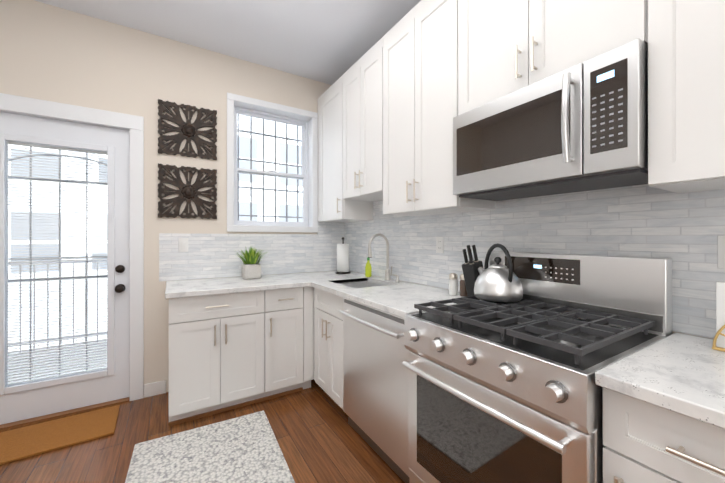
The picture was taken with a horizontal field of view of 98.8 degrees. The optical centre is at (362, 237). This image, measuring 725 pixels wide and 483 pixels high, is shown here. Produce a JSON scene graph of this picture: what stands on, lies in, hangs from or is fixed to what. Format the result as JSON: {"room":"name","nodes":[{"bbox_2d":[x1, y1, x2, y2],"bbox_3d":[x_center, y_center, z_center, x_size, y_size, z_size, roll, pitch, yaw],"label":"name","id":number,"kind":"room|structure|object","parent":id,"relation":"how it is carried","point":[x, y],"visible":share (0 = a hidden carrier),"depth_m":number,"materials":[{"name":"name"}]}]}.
{"room":"kitchen","nodes":[
{"label":"kitchen","id":0,"kind":"room"},
{"bbox_2d":[0,0,343,391],"bbox_3d":[-1.562,-0.187,2.721,3.486,2.930,0.208,0,0,-32],"label":"wall","id":1,"kind":"structure","parent":0,"point":[48,52],"depth_m":2.55,"materials":[{"name":"beige paint"}]},
{"bbox_2d":[0,112,129,424],"bbox_3d":[-2.197,0.207,2.240,0.836,2.111,0.128,0,0,-32],"label":"door","id":2,"kind":"structure","parent":1,"relation":"in","point":[33,397],"depth_m":2.28,"materials":[{"name":"white wood"}]},
{"bbox_2d":[0,93,143,429],"bbox_3d":[-2.233,0.158,2.298,1.020,2.240,0.223,0,0,-32],"label":"door frame","id":3,"kind":"structure","parent":1,"relation":"attached to","point":[39,108],"depth_m":2.43,"materials":[{"name":"white wood"}]},
{"bbox_2d":[144,380,165,397],"bbox_3d":[-2.221,1.226,2.193,1.410,0.105,0.014,0,0,-32],"label":"baseboard","id":4,"kind":"structure","parent":1,"relation":"attached to","point":[155,388],"depth_m":2.52,"materials":[{"name":"white paint"}]},
{"bbox_2d":[178,238,187,251],"bbox_3d":[-1.511,0.061,2.623,0.072,0.116,0.010,0,0,-32],"label":"switch plate","id":5,"kind":"object","parent":1,"relation":"attached to","point":[182,244],"visible":1,"depth_m":2.62,"materials":[{"name":"white plastic"}]},
{"bbox_2d":[158,164,216,218],"bbox_3d":[-1.472,-0.384,2.633,0.437,0.437,0.045,0,0,-32],"label":"art panel","id":6,"kind":"object","parent":1,"relation":"attached to","point":[188,192],"visible":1,"depth_m":2.63,"materials":[{"name":"brown wood"}]},
{"bbox_2d":[158,99,216,159],"bbox_3d":[-1.472,-0.907,2.633,0.437,0.437,0.045,0,0,-32],"label":"art panel","id":7,"kind":"object","parent":1,"relation":"attached to","point":[189,129],"visible":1,"depth_m":2.63,"materials":[{"name":"brown wood"}]},
{"bbox_2d":[227,92,317,232],"bbox_3d":[-0.909,-0.681,3.134,0.881,1.254,0.259,0,0,-32],"label":"window unit","id":8,"kind":"structure","parent":1,"relation":"in","point":[275,118],"depth_m":3.14,"materials":[{"name":"white wood"}]},
{"bbox_2d":[0,379,404,482],"bbox_3d":[-0.015,1.327,0.206,3.486,0.100,6.112,0,0,-32],"label":"floor","id":9,"kind":"structure","parent":0,"point":[319,439],"depth_m":1.90,"materials":[{"name":"brown wood"}]},
{"bbox_2d":[0,405,119,464],"bbox_3d":[-2.039,1.269,1.982,0.750,0.014,0.400,0,0,-34],"label":"doormat","id":10,"kind":"object","parent":9,"relation":"on","point":[29,441],"visible":0.92,"depth_m":2.00,"materials":[{"name":"brown carpet"}]},
{"bbox_2d":[125,410,294,482],"bbox_3d":[-0.767,1.270,1.571,0.770,0.012,1.200,0,0,-29],"label":"rug","id":11,"kind":"object","parent":9,"relation":"on","point":[244,449],"visible":0.96,"depth_m":1.80,"materials":[{"name":"white carpet"}]},
{"bbox_2d":[169,291,252,425],"bbox_3d":[-1.147,0.836,2.486,0.682,0.883,0.638,0,0,-32],"label":"base cabinet","id":12,"kind":"object","parent":9,"relation":"on","point":[229,351],"depth_m":2.17,"materials":[{"name":"white paint"}]},
{"bbox_2d":[165,274,308,298],"bbox_3d":[-1.021,0.376,2.538,0.990,0.035,0.667,0,0,-32],"label":"countertop","id":13,"kind":"structure","parent":12,"relation":"on","point":[213,286],"depth_m":2.38,"materials":[{"name":"white stone"}]},
{"bbox_2d":[235,247,266,278],"bbox_3d":[-0.984,0.213,2.749,0.310,0.288,0.306,0,0,-32],"label":"potted plant","id":14,"kind":"object","parent":13,"relation":"on","point":[251,267],"visible":1,"depth_m":2.69,"materials":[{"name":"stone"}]},
{"bbox_2d":[253,286,320,403],"bbox_3d":[-0.749,0.837,2.707,0.476,0.883,0.679,0,0,-32],"label":"base cabinet","id":15,"kind":"object","parent":9,"relation":"on","point":[287,321],"depth_m":2.46,"materials":[{"name":"white paint"}]},
{"bbox_2d":[289,271,462,318],"bbox_3d":[0.005,0.376,2.459,0.674,0.035,1.877,0,0,-32],"label":"countertop","id":16,"kind":"structure","parent":15,"relation":"on","point":[399,299],"depth_m":2.07,"materials":[{"name":"white stone"}]},
{"bbox_2d":[335,237,350,273],"bbox_3d":[-0.196,0.175,3.140,0.156,0.365,0.156,0,0,-32],"label":"paper towel holder","id":17,"kind":"object","parent":16,"relation":"on","point":[342,258],"visible":1,"depth_m":3.09,"materials":[{"name":"white paper"}]},
{"bbox_2d":[365,257,371,276],"bbox_3d":[0.054,0.267,2.848,0.058,0.180,0.057,0,0,-32],"label":"soap bottle","id":18,"kind":"object","parent":16,"relation":"on","point":[368,270],"visible":0.9,"depth_m":2.83,"materials":[{"name":"yellow"}]},
{"bbox_2d":[368,233,399,281],"bbox_3d":[0.176,0.161,2.539,0.226,0.393,0.184,0,0,-32],"label":"faucet","id":19,"kind":"object","parent":16,"relation":"on","point":[388,274],"visible":1,"depth_m":2.61,"materials":[{"name":"silver metal"}]},
{"bbox_2d":[449,273,457,295],"bbox_3d":[0.568,0.289,1.946,0.054,0.136,0.053,0,0,-32],"label":"salt shaker","id":20,"kind":"object","parent":16,"relation":"on","point":[453,284],"visible":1,"depth_m":1.93,"materials":[{"name":"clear glass"}]},
{"bbox_2d":[460,274,467,296],"bbox_3d":[0.625,0.289,1.910,0.054,0.136,0.053,0,0,-32],"label":"pepper shaker","id":21,"kind":"object","parent":16,"relation":"on","point":[463,291],"visible":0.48,"depth_m":1.89,"materials":[{"name":"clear glass"}]},
{"bbox_2d":[462,245,483,299],"bbox_3d":[0.637,0.190,1.788,0.090,0.320,0.080,-19,10,-30],"label":"knife block","id":22,"kind":"object","parent":16,"relation":"on","point":[471,273],"visible":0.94,"depth_m":1.76,"materials":[{"name":"black wood"}]},
{"bbox_2d":[339,297,408,482],"bbox_3d":[0.288,0.832,1.948,0.686,0.868,0.702,0,0,-32],"label":"dishwasher","id":23,"kind":"object","parent":9,"relation":"on","point":[375,385],"visible":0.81,"depth_m":1.75,"materials":[{"name":"silver metal"}]},
{"bbox_2d":[402,251,671,482],"bbox_3d":[0.667,0.678,1.312,0.741,1.200,0.757,0,0,-32],"label":"range","id":24,"kind":"object","parent":9,"relation":"on","point":[505,392],"visible":0.96,"depth_m":1.16,"materials":[{"name":"silver metal"}]},
{"bbox_2d":[474,243,522,301],"bbox_3d":[0.682,0.168,1.605,0.229,0.279,0.281,0,0,-12],"label":"kettle","id":25,"kind":"object","parent":24,"relation":"on","point":[497,282],"visible":1,"depth_m":1.50,"materials":[{"name":"silver metal"}]},
{"bbox_2d":[603,387,724,482],"bbox_3d":[1.096,0.836,0.733,0.637,0.883,0.662,0,0,-32],"label":"base cabinet","id":26,"kind":"object","parent":9,"relation":"on","point":[644,442],"depth_m":0.75,"materials":[{"name":"white paint"}]},
{"bbox_2d":[595,332,724,428],"bbox_3d":[1.271,0.375,0.406,0.668,0.035,1.405,0,0,-32],"label":"countertop","id":27,"kind":"structure","parent":26,"relation":"on","point":[681,373],"depth_m":0.80,"materials":[{"name":"white stone"}]},
{"bbox_2d":[712,281,724,351],"bbox_3d":[1.207,0.249,0.898,0.058,0.215,0.258,0,0,-32],"label":"napkin holder","id":28,"kind":"object","parent":27,"relation":"on","point":[719,341],"visible":1,"depth_m":0.99,"materials":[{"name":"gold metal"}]},
{"bbox_2d":[35,0,420,84],"bbox_3d":[-0.015,-1.703,0.207,3.486,0.100,6.112,0,0,-32],"label":"ceiling","id":29,"kind":"structure","parent":0,"point":[330,42],"depth_m":2.41,"materials":[{"name":"white paint"}]},
{"bbox_2d":[344,184,724,338],"bbox_3d":[1.434,-0.188,0.980,0.208,2.930,5.912,0,0,-32],"label":"wall","id":30,"kind":"structure","parent":0,"point":[682,231],"depth_m":1.46,"materials":[{"name":"grey tile"}]},
{"bbox_2d":[317,73,372,222],"bbox_3d":[-0.171,-0.814,3.084,0.333,1.297,0.642,0,0,-32],"label":"upper cabinet","id":31,"kind":"object","parent":30,"relation":"attached to","point":[333,206],"depth_m":2.95,"materials":[{"name":"white paint"}]},
{"bbox_2d":[345,39,380,203],"bbox_3d":[0.125,-0.902,2.602,0.333,1.122,0.614,0,0,-32],"label":"upper cabinet","id":32,"kind":"object","parent":30,"relation":"attached to","point":[363,78],"depth_m":2.48,"materials":[{"name":"white paint"}]},
{"bbox_2d":[373,0,495,215],"bbox_3d":[0.468,-0.815,2.045,0.333,1.297,0.818,0,0,-32],"label":"upper cabinet","id":33,"kind":"object","parent":30,"relation":"attached to","point":[393,101],"depth_m":1.90,"materials":[{"name":"white paint"}]},
{"bbox_2d":[436,237,443,252],"bbox_3d":[0.550,0.051,2.210,0.008,0.116,0.072,0,0,-32],"label":"electrical outlet plate","id":34,"kind":"object","parent":30,"relation":"attached to","point":[439,244],"visible":1,"depth_m":2.21,"materials":[{"name":"white plastic"}]},
{"bbox_2d":[469,0,648,110],"bbox_3d":[0.853,-1.050,1.420,0.333,0.827,0.774,0,0,-32],"label":"upper cabinet","id":35,"kind":"object","parent":30,"relation":"attached to","point":[514,45],"depth_m":1.30,"materials":[{"name":"white paint"}]},
{"bbox_2d":[453,39,647,200],"bbox_3d":[0.808,-0.424,1.392,0.437,0.419,0.767,0,0,-32],"label":"microwave","id":36,"kind":"object","parent":35,"relation":"attached to","point":[580,127],"visible":1,"depth_m":1.19,"materials":[{"name":"silver metal"}]},
{"bbox_2d":[647,0,724,192],"bbox_3d":[1.178,-0.816,0.892,0.333,1.297,0.592,0,0,-32],"label":"upper cabinet","id":37,"kind":"object","parent":30,"relation":"attached to","point":[686,46],"depth_m":0.93,"materials":[{"name":"white paint"}]},
{"bbox_2d":[717,236,724,268],"bbox_3d":[1.260,0.051,1.056,0.008,0.116,0.072,0,0,-32],"label":"electrical outlet plate","id":38,"kind":"object","parent":30,"relation":"attached to","point":[720,252],"visible":1,"depth_m":1.08,"materials":[{"name":"white plastic"}]},
{"label":"outside","id":39,"kind":"structure","parent":0,"visible":0},
{"bbox_2d":[8,340,106,382],"bbox_3d":[-2.934,1.341,3.055,2.600,0.115,1.799,0,0,-32],"label":"deck","id":40,"kind":"object","parent":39,"point":[57,360],"depth_m":3.25,"materials":[{"name":"grey wood"}]},
{"bbox_2d":[8,147,106,379],"bbox_3d":[-2.318,0.228,2.436,0.840,2.100,0.016,0,0,-32],"label":"railing","id":41,"kind":"object","parent":40,"relation":"on","point":[91,260],"depth_m":2.39,"materials":[{"name":"grey metal"}]},
{"bbox_2d":[8,115,302,350],"bbox_3d":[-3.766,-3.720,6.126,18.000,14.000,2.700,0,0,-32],"label":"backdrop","id":42,"kind":"structure","parent":39,"point":[243,136],"depth_m":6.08,"materials":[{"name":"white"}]}
]}

